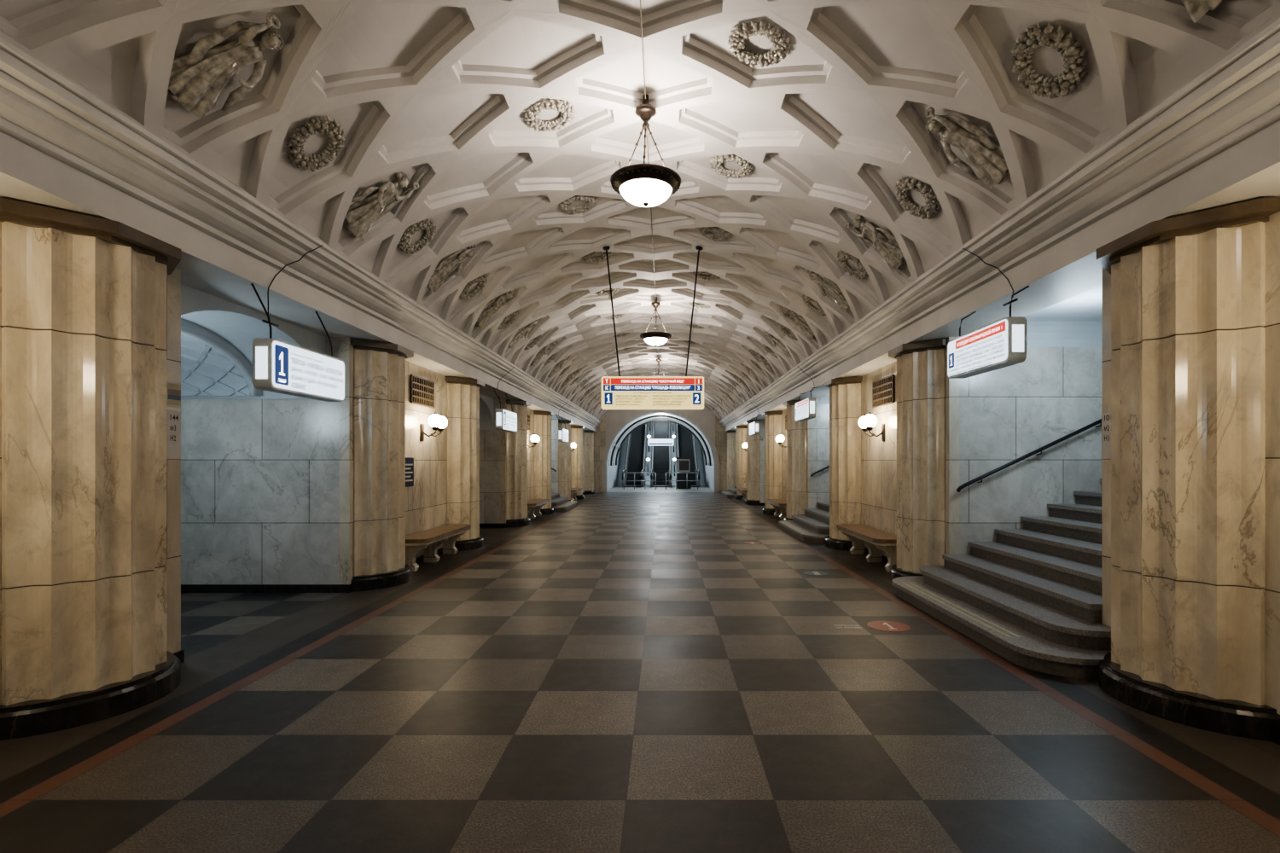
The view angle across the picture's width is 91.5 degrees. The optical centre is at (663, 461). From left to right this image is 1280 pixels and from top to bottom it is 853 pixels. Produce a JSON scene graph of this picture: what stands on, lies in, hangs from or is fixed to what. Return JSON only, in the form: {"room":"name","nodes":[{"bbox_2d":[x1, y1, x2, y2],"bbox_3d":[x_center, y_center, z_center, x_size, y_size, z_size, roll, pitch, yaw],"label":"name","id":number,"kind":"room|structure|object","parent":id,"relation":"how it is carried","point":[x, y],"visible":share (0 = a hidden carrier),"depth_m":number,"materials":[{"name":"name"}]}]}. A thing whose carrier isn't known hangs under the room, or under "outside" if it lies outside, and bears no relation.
{"room":"metro station","nodes":[
{"label":"metro station","id":0,"kind":"room"},
{"bbox_2d":[180,284,325,399],"bbox_3d":[-5.578,-1.235,6.275,3.200,0.950,2.650,0,0,0],"label":"vault","id":1,"kind":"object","parent":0,"point":[218,334],"visible":0.19,"depth_m":7.00,"materials":[{"name":"paint"}]},
{"bbox_2d":[479,394,495,430],"bbox_3d":[-5.578,-1.235,13.765,3.200,0.950,2.650,0,0,0],"label":"vault","id":2,"kind":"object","parent":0,"point":[485,403],"visible":0.02,"depth_m":14.92,"materials":[{"name":"paint"}]},
{"bbox_2d":[0,492,1279,852],"bbox_3d":[-0.178,1.700,14.950,17.600,0.200,35.100,0,0,0],"label":"floor","id":3,"kind":"structure","parent":0,"point":[612,672],"depth_m":3.62,"materials":[{"name":"stone"}]},
{"bbox_2d":[0,197,184,740],"bbox_3d":[-5.295,-0.050,2.530,3.805,3.300,4.880,0,0,0],"label":"pylon","id":4,"kind":"object","parent":3,"relation":"on","point":[90,305],"visible":1,"depth_m":3.86,"materials":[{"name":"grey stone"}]},
{"bbox_2d":[166,381,180,459],"bbox_3d":[-3.831,-0.320,4.870,0.010,0.600,0.140,0,0,0],"label":"notice sheet","id":5,"kind":"object","parent":4,"relation":"attached to","point":[173,389],"visible":1,"depth_m":4.87,"materials":[{"name":"paper"}]},
{"bbox_2d":[180,337,484,593],"bbox_3d":[-5.295,-0.050,10.020,3.805,3.300,4.880,0,0,0],"label":"pylon","id":6,"kind":"object","parent":3,"relation":"on","point":[278,496],"visible":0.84,"depth_m":7.60,"materials":[{"name":"grey stone"}]},
{"bbox_2d":[405,457,413,487],"bbox_3d":[-3.864,0.160,9.400,0.027,0.440,0.400,0,0,0],"label":"plate","id":7,"kind":"object","parent":6,"relation":"attached to","point":[409,461],"visible":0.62,"depth_m":9.42,"materials":[{"name":"blue"}]},
{"bbox_2d":[409,374,434,408],"bbox_3d":[-3.856,-1.110,9.950,0.045,0.444,0.924,0,0,0],"label":"vent grille","id":8,"kind":"object","parent":6,"relation":"attached to","point":[421,390],"visible":1,"depth_m":9.87,"materials":[{"name":"metal"}]},
{"bbox_2d":[419,412,448,442],"bbox_3d":[-3.679,-0.551,9.950,0.398,0.463,0.556,0,0,0],"label":"wall sconce","id":9,"kind":"object","parent":6,"relation":"attached to","point":[438,422],"visible":1,"depth_m":9.84,"materials":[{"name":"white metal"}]},
{"bbox_2d":[405,523,471,571],"bbox_3d":[-3.618,1.355,9.950,0.480,0.490,2.160,0,0,0],"label":"bench","id":10,"kind":"object","parent":3,"relation":"on","point":[428,541],"visible":0.92,"depth_m":9.89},
{"bbox_2d":[479,398,553,528],"bbox_3d":[-5.295,-0.050,17.510,3.805,3.300,4.880,0,0,0],"label":"pylon","id":11,"kind":"object","parent":3,"relation":"on","point":[513,474],"visible":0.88,"depth_m":15.31,"materials":[{"name":"grey stone"}]},
{"bbox_2d":[527,414,530,430],"bbox_3d":[-3.856,-1.110,17.440,0.045,0.444,0.924,0,0,0],"label":"vent grille","id":12,"kind":"object","parent":11,"relation":"attached to","point":[528,416],"visible":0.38,"depth_m":17.70,"materials":[{"name":"metal"}]},
{"bbox_2d":[527,433,539,448],"bbox_3d":[-3.679,-0.551,17.440,0.398,0.463,0.556,0,0,0],"label":"wall sconce","id":13,"kind":"object","parent":11,"relation":"attached to","point":[534,439],"visible":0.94,"depth_m":17.22,"materials":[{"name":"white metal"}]},
{"bbox_2d":[527,499,549,518],"bbox_3d":[-3.618,1.355,17.440,0.480,0.490,2.160,0,0,0],"label":"bench","id":14,"kind":"object","parent":3,"relation":"on","point":[534,506],"visible":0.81,"depth_m":17.38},
{"bbox_2d":[551,488,577,512],"bbox_3d":[-5.130,0.593,21.175,4.055,2.015,3.300,0,0,0],"label":"staircase","id":15,"kind":"structure","parent":3,"relation":"on","point":[559,504],"depth_m":20.83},
{"bbox_2d":[551,419,584,500],"bbox_3d":[-5.295,-0.050,25.000,3.805,3.300,4.880,0,0,0],"label":"pylon","id":16,"kind":"object","parent":3,"relation":"on","point":[567,464],"visible":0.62,"depth_m":22.94,"materials":[{"name":"grey stone"}]},
{"bbox_2d":[570,488,582,500],"bbox_3d":[-3.618,1.355,24.930,0.480,0.490,2.160,0,0,0],"label":"bench","id":17,"kind":"object","parent":3,"relation":"on","point":[574,491],"visible":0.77,"depth_m":24.93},
{"bbox_2d":[582,430,594,494],"bbox_3d":[-5.295,-0.050,31.275,3.805,3.300,2.450,0,0,0],"label":"pylon","id":18,"kind":"object","parent":3,"relation":"on","point":[588,436],"visible":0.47,"depth_m":30.29,"materials":[{"name":"grey stone"}]},
{"bbox_2d":[721,485,736,498],"bbox_3d":[4.774,0.593,28.665,4.055,2.015,3.300,0,0,0],"label":"staircase","id":19,"kind":"structure","parent":3,"relation":"on","point":[731,493],"depth_m":28.11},
{"bbox_2d":[725,430,736,491],"bbox_3d":[4.939,-0.050,31.275,3.805,3.300,2.450,0,0,0],"label":"pylon","id":20,"kind":"object","parent":3,"relation":"on","point":[731,435],"visible":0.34,"depth_m":30.34,"materials":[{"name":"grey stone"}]},
{"bbox_2d":[736,488,747,500],"bbox_3d":[3.262,1.355,24.930,0.480,0.490,2.160,0,0,0],"label":"bench","id":21,"kind":"object","parent":3,"relation":"on","point":[743,491],"visible":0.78,"depth_m":24.92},
{"bbox_2d":[734,419,764,506],"bbox_3d":[4.939,-0.050,25.000,3.805,3.300,4.880,0,0,0],"label":"pylon","id":22,"kind":"object","parent":3,"relation":"on","point":[750,463],"visible":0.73,"depth_m":22.94,"materials":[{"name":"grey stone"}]},
{"bbox_2d":[766,499,786,518],"bbox_3d":[3.262,1.355,17.440,0.480,0.490,2.160,0,0,0],"label":"bench","id":23,"kind":"object","parent":3,"relation":"on","point":[780,505],"visible":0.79,"depth_m":17.38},
{"bbox_2d":[762,398,829,520],"bbox_3d":[4.939,-0.050,17.510,3.805,3.300,4.880,0,0,0],"label":"pylon","id":24,"kind":"object","parent":3,"relation":"on","point":[788,470],"visible":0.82,"depth_m":15.41,"materials":[{"name":"grey stone"}]},
{"bbox_2d":[775,433,786,448],"bbox_3d":[3.323,-0.551,17.440,0.398,0.463,0.556,0,0,0],"label":"wall sconce","id":25,"kind":"object","parent":24,"relation":"attached to","point":[780,439],"visible":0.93,"depth_m":17.21,"materials":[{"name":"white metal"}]},
{"bbox_2d":[810,465,829,477],"bbox_3d":[4.978,-0.340,15.034,2.906,1.425,0.112,0,0,0],"label":"stair handrail","id":26,"kind":"object","parent":24,"relation":"attached to","point":[828,467],"visible":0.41,"depth_m":14.98,"materials":[{"name":"metal"}]},
{"bbox_2d":[778,501,829,544],"bbox_3d":[4.774,0.593,13.685,4.055,2.015,3.300,0,0,0],"label":"staircase","id":27,"kind":"structure","parent":3,"relation":"on","point":[812,526],"depth_m":13.43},
{"bbox_2d":[802,570,828,575],"bbox_3d":[2.172,1.598,8.900,0.360,0.004,0.360,0,0,0],"label":"floor sticker","id":28,"kind":"object","parent":3,"relation":"on","point":[811,573],"visible":1,"depth_m":8.87,"materials":[{"name":"white plastic"}]},
{"bbox_2d":[837,523,896,571],"bbox_3d":[3.262,1.355,9.950,0.480,0.490,2.160,0,0,0],"label":"bench","id":29,"kind":"object","parent":3,"relation":"on","point":[876,541],"visible":0.91,"depth_m":9.89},
{"bbox_2d":[833,621,910,632],"bbox_3d":[2.022,1.598,6.050,0.720,0.004,0.400,0,0,0],"label":"floor sticker","id":30,"kind":"object","parent":3,"relation":"on","point":[892,626],"visible":1,"depth_m":6.06,"materials":[{"name":"red plastic"}]},
{"bbox_2d":[824,337,1102,581],"bbox_3d":[4.939,-0.050,10.020,3.805,3.300,4.880,0,0,0],"label":"pylon","id":31,"kind":"object","parent":3,"relation":"on","point":[943,433],"visible":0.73,"depth_m":7.60,"materials":[{"name":"grey stone"}]},
{"bbox_2d":[858,412,884,442],"bbox_3d":[3.323,-0.551,9.950,0.398,0.463,0.556,0,0,0],"label":"wall sconce","id":32,"kind":"object","parent":31,"relation":"attached to","point":[866,422],"visible":1,"depth_m":9.77,"materials":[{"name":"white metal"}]},
{"bbox_2d":[872,374,895,408],"bbox_3d":[3.499,-1.110,9.950,0.045,0.444,0.924,0,0,0],"label":"vent grille","id":33,"kind":"object","parent":31,"relation":"attached to","point":[883,389],"visible":1,"depth_m":9.86,"materials":[{"name":"metal"}]},
{"bbox_2d":[956,418,1101,492],"bbox_3d":[4.978,-0.340,7.544,2.906,1.425,0.112,0,0,0],"label":"stair handrail","id":34,"kind":"object","parent":31,"relation":"attached to","point":[958,490],"visible":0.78,"depth_m":7.49,"materials":[{"name":"metal"}]},
{"bbox_2d":[892,478,1111,680],"bbox_3d":[4.774,0.593,6.195,4.055,2.015,3.300,0,0,0],"label":"staircase","id":35,"kind":"structure","parent":3,"relation":"on","point":[1032,596],"depth_m":5.96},
{"bbox_2d":[1096,196,1279,744],"bbox_3d":[4.939,-0.050,2.530,3.805,3.300,4.880,0,0,0],"label":"pylon","id":36,"kind":"object","parent":3,"relation":"on","point":[1191,301],"visible":1,"depth_m":3.83,"materials":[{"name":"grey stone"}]},
{"bbox_2d":[1101,413,1111,459],"bbox_3d":[3.475,-0.200,4.870,0.010,0.360,0.140,0,0,0],"label":"notice sheet","id":37,"kind":"object","parent":36,"relation":"attached to","point":[1106,417],"visible":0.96,"depth_m":4.89,"materials":[{"name":"paper"}]},
{"bbox_2d":[0,0,1279,420],"bbox_3d":[-0.178,-2.801,15.135,6.222,1.494,37.682,0,0,0],"label":"ceiling","id":38,"kind":"structure","parent":0,"point":[438,93],"depth_m":5.61,"materials":[{"name":"paint"}]},
{"bbox_2d":[168,12,284,119],"bbox_3d":[-2.942,-2.600,4.154,0.752,0.632,0.540,0,0,-20],"label":"relief","id":39,"kind":"object","parent":38,"relation":"attached to","point":[198,78],"visible":0.95,"depth_m":4.04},
{"bbox_2d":[0,36,602,432],"bbox_3d":[-3.668,-1.835,14.950,0.920,0.630,35.100,0,0,0],"label":"trim","id":40,"kind":"structure","parent":38,"relation":"attached to","point":[62,148],"depth_m":4.67,"materials":[{"name":"paint"}]},
{"bbox_2d":[250,244,345,401],"bbox_3d":[-3.354,-1.317,5.810,0.340,1.413,1.226,0,0,0],"label":"sign","id":41,"kind":"object","parent":40,"relation":"hanging from","point":[279,366],"visible":1,"depth_m":5.55,"materials":[{"name":"white"}]},
{"bbox_2d":[492,366,517,432],"bbox_3d":[-3.354,-1.337,13.300,0.340,1.373,1.226,0,0,0],"label":"sign","id":42,"kind":"object","parent":40,"relation":"hanging from","point":[506,421],"visible":1,"depth_m":12.98,"materials":[{"name":"white"}]},
{"bbox_2d":[555,401,568,442],"bbox_3d":[-3.354,-1.337,20.790,0.340,1.373,1.226,0,0,0],"label":"sign","id":43,"kind":"object","parent":40,"relation":"hanging from","point":[562,433],"visible":1,"depth_m":20.37,"materials":[{"name":"white"}]},
{"bbox_2d":[285,116,345,171],"bbox_3d":[-2.907,-2.656,5.220,0.533,0.106,0.530,-43,0,0],"label":"relief","id":44,"kind":"object","parent":38,"relation":"attached to","point":[336,136],"depth_m":5.19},
{"bbox_2d":[345,172,418,240],"bbox_3d":[-2.920,-2.597,6.267,0.752,0.648,0.550,0,0,0],"label":"relief","id":45,"kind":"object","parent":38,"relation":"attached to","point":[361,215],"visible":0.97,"depth_m":6.26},
{"bbox_2d":[398,218,436,254],"bbox_3d":[-2.907,-2.656,7.360,0.533,0.106,0.530,-43,0,0],"label":"relief","id":46,"kind":"object","parent":38,"relation":"attached to","point":[430,228],"depth_m":7.33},
{"bbox_2d":[426,244,476,292],"bbox_3d":[-2.942,-2.600,8.434,0.752,0.632,0.540,0,0,-20],"label":"relief","id":47,"kind":"object","parent":38,"relation":"attached to","point":[440,275],"visible":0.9,"depth_m":8.31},
{"bbox_2d":[459,274,487,300],"bbox_3d":[-2.907,-2.656,9.500,0.533,0.106,0.530,-43,0,0],"label":"relief","id":48,"kind":"object","parent":38,"relation":"attached to","point":[482,280],"depth_m":9.50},
{"bbox_2d":[476,290,516,328],"bbox_3d":[-2.920,-2.597,10.547,0.752,0.648,0.550,0,0,0],"label":"relief","id":49,"kind":"object","parent":38,"relation":"attached to","point":[492,306],"visible":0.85,"depth_m":10.53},
{"bbox_2d":[497,309,519,329],"bbox_3d":[-2.907,-2.656,11.640,0.533,0.106,0.530,-43,0,0],"label":"relief","id":50,"kind":"object","parent":38,"relation":"attached to","point":[503,326],"depth_m":11.69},
{"bbox_2d":[507,319,539,349],"bbox_3d":[-2.942,-2.600,12.714,0.752,0.632,0.540,0,0,-20],"label":"relief","id":51,"kind":"object","parent":38,"relation":"attached to","point":[520,333],"visible":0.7,"depth_m":12.60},
{"bbox_2d":[523,333,541,349],"bbox_3d":[-2.907,-2.656,13.780,0.533,0.106,0.530,-43,0,0],"label":"relief","id":52,"kind":"object","parent":38,"relation":"attached to","point":[537,339],"depth_m":13.85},
{"bbox_2d":[530,341,558,366],"bbox_3d":[-2.920,-2.597,14.827,0.752,0.648,0.550,0,0,0],"label":"relief","id":53,"kind":"object","parent":38,"relation":"attached to","point":[543,351],"visible":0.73,"depth_m":14.81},
{"bbox_2d":[523,98,575,131],"bbox_3d":[-1.150,-3.490,6.290,0.533,0.105,0.530,-11,0,0],"label":"relief","id":54,"kind":"object","parent":38,"relation":"attached to","point":[567,114],"depth_m":6.25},
{"bbox_2d":[543,351,558,365],"bbox_3d":[-2.907,-2.656,15.920,0.533,0.106,0.530,-43,0,0],"label":"relief","id":55,"kind":"object","parent":38,"relation":"attached to","point":[549,360],"depth_m":16.01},
{"bbox_2d":[547,355,570,377],"bbox_3d":[-2.942,-2.600,16.994,0.752,0.632,0.540,0,0,-20],"label":"relief","id":56,"kind":"object","parent":38,"relation":"attached to","point":[557,365],"visible":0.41,"depth_m":16.88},
{"bbox_2d":[560,368,581,387],"bbox_3d":[-2.920,-2.597,19.107,0.752,0.648,0.550,0,0,0],"label":"relief","id":57,"kind":"object","parent":38,"relation":"attached to","point":[570,376],"visible":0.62,"depth_m":19.10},
{"bbox_2d":[559,195,598,213],"bbox_3d":[-1.150,-3.490,8.430,0.533,0.105,0.530,-11,0,0],"label":"relief","id":58,"kind":"object","parent":38,"relation":"attached to","point":[591,201],"depth_m":8.41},
{"bbox_2d":[571,377,589,394],"bbox_3d":[-2.942,-2.600,21.274,0.752,0.632,0.540,0,0,-20],"label":"relief","id":59,"kind":"object","parent":38,"relation":"attached to","point":[583,381],"visible":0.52,"depth_m":21.15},
{"bbox_2d":[580,384,596,401],"bbox_3d":[-2.920,-2.597,23.387,0.752,0.648,0.550,0,0,0],"label":"relief","id":60,"kind":"object","parent":38,"relation":"attached to","point":[594,386],"visible":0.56,"depth_m":23.39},
{"bbox_2d":[580,251,610,262],"bbox_3d":[-1.150,-3.490,10.570,0.533,0.105,0.530,-11,0,0],"label":"relief","id":61,"kind":"object","parent":38,"relation":"attached to","point":[586,258],"depth_m":10.59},
{"bbox_2d":[594,288,620,296],"bbox_3d":[-1.150,-3.490,12.710,0.533,0.105,0.530,-11,0,0],"label":"relief","id":62,"kind":"object","parent":38,"relation":"attached to","point":[613,290],"depth_m":12.77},
{"bbox_2d":[605,314,625,319],"bbox_3d":[-1.150,-3.490,14.850,0.533,0.105,0.530,-11,0,0],"label":"relief","id":63,"kind":"object","parent":38,"relation":"attached to","point":[618,316],"depth_m":14.94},
{"bbox_2d":[613,332,630,337],"bbox_3d":[-1.150,-3.490,16.990,0.533,0.105,0.530,-11,0,0],"label":"relief","id":64,"kind":"object","parent":38,"relation":"attached to","point":[624,334],"depth_m":17.10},
{"bbox_2d":[610,94,680,207],"bbox_3d":[-0.178,-3.047,6.120,0.700,1.085,0.700,0,0,0],"label":"pendant chandelier","id":65,"kind":"object","parent":38,"relation":"hanging from","point":[644,185],"visible":0.98,"depth_m":5.97,"materials":[{"name":"brown metal"}]},
{"bbox_2d":[640,0,659,372],"bbox_3d":[-0.178,-3.491,14.950,0.010,0.009,34.900,0,0,0],"label":"conduit","id":66,"kind":"object","parent":38,"relation":"attached to","point":[640,0],"visible":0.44,"depth_m":5.89,"materials":[{"name":"brown metal"}]},
{"bbox_2d":[601,245,703,409],"bbox_3d":[-0.178,-2.151,10.007,1.640,2.623,0.146,0,0,0],"label":"direction sign","id":67,"kind":"object","parent":38,"relation":"hanging from","point":[618,392],"visible":1,"depth_m":9.94,"materials":[{"name":"multicoloured"}]},
{"bbox_2d":[640,296,671,347],"bbox_3d":[-0.178,-3.047,13.610,0.700,1.085,0.700,0,0,0],"label":"pendant chandelier","id":68,"kind":"object","parent":38,"relation":"hanging from","point":[655,339],"visible":1,"depth_m":13.45,"materials":[{"name":"brown metal"}]},
{"bbox_2d":[652,355,664,376],"bbox_3d":[-0.178,-3.047,21.100,0.700,1.085,0.700,0,0,0],"label":"pendant chandelier","id":69,"kind":"object","parent":38,"relation":"hanging from","point":[658,360],"visible":0.22,"depth_m":21.07,"materials":[{"name":"brown metal"}]},
{"bbox_2d":[686,324,703,329],"bbox_3d":[0.794,-3.490,15.920,0.533,0.105,0.530,11,0,0],"label":"relief","id":70,"kind":"object","parent":38,"relation":"attached to","point":[693,326],"depth_m":16.04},
{"bbox_2d":[688,302,710,308],"bbox_3d":[0.794,-3.490,13.780,0.533,0.105,0.530,11,0,0],"label":"relief","id":71,"kind":"object","parent":38,"relation":"attached to","point":[696,305],"depth_m":13.87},
{"bbox_2d":[692,271,720,280],"bbox_3d":[0.794,-3.490,11.640,0.533,0.105,0.530,11,0,0],"label":"relief","id":72,"kind":"object","parent":38,"relation":"attached to","point":[712,276],"depth_m":11.71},
{"bbox_2d":[698,226,733,240],"bbox_3d":[0.794,-3.490,9.500,0.533,0.105,0.530,11,0,0],"label":"relief","id":73,"kind":"object","parent":38,"relation":"attached to","point":[704,230],"depth_m":9.50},
{"bbox_2d":[719,388,734,403],"bbox_3d":[2.563,-2.596,24.457,0.753,0.646,0.550,0,0,0],"label":"relief","id":74,"kind":"object","parent":38,"relation":"attached to","point":[722,391],"visible":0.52,"depth_m":24.46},
{"bbox_2d":[709,154,753,179],"bbox_3d":[0.794,-3.490,7.360,0.533,0.105,0.530,11,0,0],"label":"relief","id":75,"kind":"object","parent":38,"relation":"attached to","point":[745,170],"depth_m":7.32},
{"bbox_2d":[726,382,741,397],"bbox_3d":[2.587,-2.600,22.344,0.749,0.631,0.540,0,0,20],"label":"relief","id":76,"kind":"object","parent":38,"relation":"attached to","point":[731,386],"visible":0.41,"depth_m":22.22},
{"bbox_2d":[731,372,750,391],"bbox_3d":[2.563,-2.596,20.177,0.753,0.646,0.550,0,0,0],"label":"relief","id":77,"kind":"object","parent":38,"relation":"attached to","point":[743,383],"visible":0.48,"depth_m":20.18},
{"bbox_2d":[738,361,760,382],"bbox_3d":[2.587,-2.600,18.064,0.749,0.631,0.540,0,0,20],"label":"relief","id":78,"kind":"object","parent":38,"relation":"attached to","point":[747,369],"visible":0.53,"depth_m":17.95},
{"bbox_2d":[727,20,791,67],"bbox_3d":[0.794,-3.490,5.220,0.533,0.105,0.530,11,0,0],"label":"relief","id":79,"kind":"object","parent":38,"relation":"attached to","point":[747,30],"depth_m":5.17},
{"bbox_2d":[748,349,773,372],"bbox_3d":[2.563,-2.596,15.897,0.753,0.646,0.550,0,0,0],"label":"relief","id":80,"kind":"object","parent":38,"relation":"attached to","point":[761,357],"visible":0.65,"depth_m":15.89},
{"bbox_2d":[762,343,777,358],"bbox_3d":[2.551,-2.656,14.850,0.533,0.106,0.530,43,0,0],"label":"relief","id":81,"kind":"object","parent":38,"relation":"attached to","point":[772,353],"depth_m":14.95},
{"bbox_2d":[762,330,791,358],"bbox_3d":[2.587,-2.600,13.784,0.749,0.631,0.540,0,0,20],"label":"relief","id":82,"kind":"object","parent":38,"relation":"attached to","point":[775,340],"visible":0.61,"depth_m":13.67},
{"bbox_2d":[779,323,797,340],"bbox_3d":[2.551,-2.656,12.710,0.533,0.106,0.530,43,0,0],"label":"relief","id":83,"kind":"object","parent":38,"relation":"attached to","point":[782,327],"depth_m":12.79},
{"bbox_2d":[779,307,814,340],"bbox_3d":[2.563,-2.596,11.617,0.753,0.646,0.550,0,0,0],"label":"relief","id":84,"kind":"object","parent":38,"relation":"attached to","point":[800,321],"visible":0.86,"depth_m":11.61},
{"bbox_2d":[802,294,826,316],"bbox_3d":[2.551,-2.656,10.570,0.533,0.106,0.530,43,0,0],"label":"relief","id":85,"kind":"object","parent":38,"relation":"attached to","point":[820,312],"depth_m":10.61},
{"bbox_2d":[807,269,849,311],"bbox_3d":[2.587,-2.600,9.504,0.749,0.631,0.540,0,0,20],"label":"relief","id":86,"kind":"object","parent":38,"relation":"attached to","point":[834,293],"visible":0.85,"depth_m":9.39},
{"bbox_2d":[837,250,868,279],"bbox_3d":[2.551,-2.656,8.430,0.533,0.106,0.530,43,0,0],"label":"relief","id":87,"kind":"object","parent":38,"relation":"attached to","point":[842,256],"depth_m":8.40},
{"bbox_2d":[844,214,903,272],"bbox_3d":[2.563,-2.596,7.337,0.753,0.646,0.550,0,0,0],"label":"relief","id":88,"kind":"object","parent":38,"relation":"attached to","point":[887,245],"visible":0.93,"depth_m":7.33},
{"bbox_2d":[895,175,939,219],"bbox_3d":[2.551,-2.656,6.290,0.533,0.106,0.530,43,0,0],"label":"relief","id":89,"kind":"object","parent":38,"relation":"attached to","point":[931,201],"depth_m":6.24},
{"bbox_2d":[925,106,1008,189],"bbox_3d":[2.587,-2.600,5.224,0.749,0.631,0.540,0,0,20],"label":"relief","id":90,"kind":"object","parent":38,"relation":"attached to","point":[985,154],"visible":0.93,"depth_m":5.11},
{"bbox_2d":[718,17,1279,432],"bbox_3d":[3.312,-1.835,14.950,0.920,0.630,35.100,0,0,0],"label":"trim","id":91,"kind":"structure","parent":38,"relation":"attached to","point":[1214,142],"depth_m":4.46,"materials":[{"name":"paint"}]},
{"bbox_2d":[749,401,760,436],"bbox_3d":[2.995,-1.457,20.740,0.335,1.133,1.326,0,0,0],"label":"sign","id":92,"kind":"object","parent":91,"relation":"hanging from","point":[753,427],"visible":1,"depth_m":20.23,"materials":[{"name":"white"}]},
{"bbox_2d":[795,366,816,421],"bbox_3d":[2.995,-1.457,13.250,0.335,1.133,1.326,0,0,0],"label":"sign","id":93,"kind":"object","parent":91,"relation":"hanging from","point":[805,409],"visible":1,"depth_m":12.89,"materials":[{"name":"white"}]},
{"bbox_2d":[947,248,1029,378],"bbox_3d":[2.997,-1.437,5.860,0.337,1.173,1.166,0,0,0],"label":"sign","id":94,"kind":"object","parent":91,"relation":"hanging from","point":[1001,343],"visible":1,"depth_m":5.61,"materials":[{"name":"white"}]},
{"bbox_2d":[1010,23,1087,98],"bbox_3d":[2.551,-2.656,4.150,0.533,0.106,0.530,43,0,0],"label":"relief","id":95,"kind":"object","parent":38,"relation":"attached to","point":[1072,55],"depth_m":4.10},
{"bbox_2d":[1180,0,1223,23],"bbox_3d":[2.563,-2.596,3.057,0.753,0.646,0.550,0,0,0],"label":"relief","id":96,"kind":"object","parent":38,"relation":"attached to","point":[1196,9],"visible":1,"depth_m":3.20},
{"bbox_2d":[593,406,727,492],"bbox_3d":[-0.178,-1.200,32.500,18.000,5.600,0.001,0,0,0],"label":"wall","id":97,"kind":"structure","parent":0,"point":[706,417],"depth_m":32.50,"materials":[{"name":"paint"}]},
{"bbox_2d":[601,409,719,492],"bbox_3d":[-0.178,-0.600,32.700,6.100,4.400,0.600,0,0,0],"label":"trim","id":98,"kind":"structure","parent":97,"relation":"attached to","point":[647,412],"depth_m":32.40,"materials":[{"name":"paint"}]},
{"bbox_2d":[607,422,713,492],"bbox_3d":[-0.178,-2.485,44.250,5.900,8.570,23.500,0,0,0],"label":"floor","id":99,"kind":"structure","parent":0,"point":[702,488],"depth_m":43.00,"materials":[{"name":"metal"}]},
{"bbox_2d":[621,423,647,487],"bbox_3d":[-1.928,-3.218,46.890,1.320,9.836,17.620,0,0,0],"label":"escalator","id":100,"kind":"object","parent":99,"relation":"on","point":[635,462],"visible":0.62,"depth_m":43.06,"materials":[{"name":"metal"}]},
{"bbox_2d":[623,472,656,489],"bbox_3d":[-1.378,1.111,35.600,1.850,0.978,0.056,0,0,0],"label":"rail","id":101,"kind":"object","parent":99,"relation":"on","point":[634,480],"visible":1,"depth_m":35.58,"materials":[{"name":"metal"}]},
{"bbox_2d":[645,422,650,476],"bbox_3d":[-1.048,-2.874,46.400,0.240,7.662,11.440,0,0,0],"label":"lamp","id":102,"kind":"object","parent":99,"relation":"on","point":[648,436],"visible":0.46,"depth_m":40.79,"materials":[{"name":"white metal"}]},
{"bbox_2d":[650,421,671,487],"bbox_3d":[-0.178,-3.218,46.890,1.320,9.836,17.620,0,0,0],"label":"escalator","id":103,"kind":"object","parent":99,"relation":"on","point":[660,466],"visible":0.66,"depth_m":42.91,"materials":[{"name":"metal"}]},
{"bbox_2d":[672,423,675,476],"bbox_3d":[0.692,-2.874,46.400,0.240,7.662,11.440,0,0,0],"label":"lamp","id":104,"kind":"object","parent":99,"relation":"on","point":[673,436],"visible":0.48,"depth_m":43.52,"materials":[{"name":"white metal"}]},
{"bbox_2d":[665,472,698,489],"bbox_3d":[1.022,1.111,35.600,1.850,0.978,0.056,0,0,0],"label":"rail","id":105,"kind":"object","parent":99,"relation":"on","point":[676,480],"visible":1,"depth_m":35.58,"materials":[{"name":"metal"}]},
{"bbox_2d":[675,457,692,488],"bbox_3d":[1.172,0.675,36.600,0.900,1.850,0.900,0,0,0],"label":"booth","id":106,"kind":"object","parent":99,"relation":"on","point":[683,463],"visible":0.99,"depth_m":36.23,"materials":[{"name":"metal"}]},
{"bbox_2d":[675,424,700,487],"bbox_3d":[1.572,-3.218,46.890,1.320,9.836,17.620,0,0,0],"label":"escalator","id":107,"kind":"object","parent":99,"relation":"on","point":[685,440],"visible":0.34,"depth_m":44.10,"materials":[{"name":"metal"}]},
{"bbox_2d":[608,413,713,489],"bbox_3d":[-0.178,-4.758,44.255,5.904,12.716,23.490,0,0,0],"label":"ceiling","id":108,"kind":"structure","parent":0,"point":[614,455],"depth_m":38.14,"materials":[{"name":"paint"}]},
{"bbox_2d":[648,422,673,445],"bbox_3d":[-0.178,-1.650,37.057,1.500,1.400,0.125,0,0,0],"label":"sign","id":109,"kind":"object","parent":108,"relation":"hanging from","point":[651,441],"visible":1,"depth_m":37.00,"materials":[{"name":"white"}]},
{"bbox_2d":[820,395,829,403],"bbox_3d":[5.347,-0.050,13.765,3.150,3.300,2.850,0,0,0],"label":"ceiling","id":110,"kind":"structure","parent":0,"point":[825,399],"depth_m":15.08,"materials":[{"name":"paint"}]},
{"bbox_2d":[1024,285,1102,347],"bbox_3d":[5.347,-0.050,6.275,3.150,3.300,2.850,0,0,0],"label":"ceiling","id":111,"kind":"structure","parent":0,"point":[1076,321],"depth_m":7.47,"materials":[{"name":"paint"}]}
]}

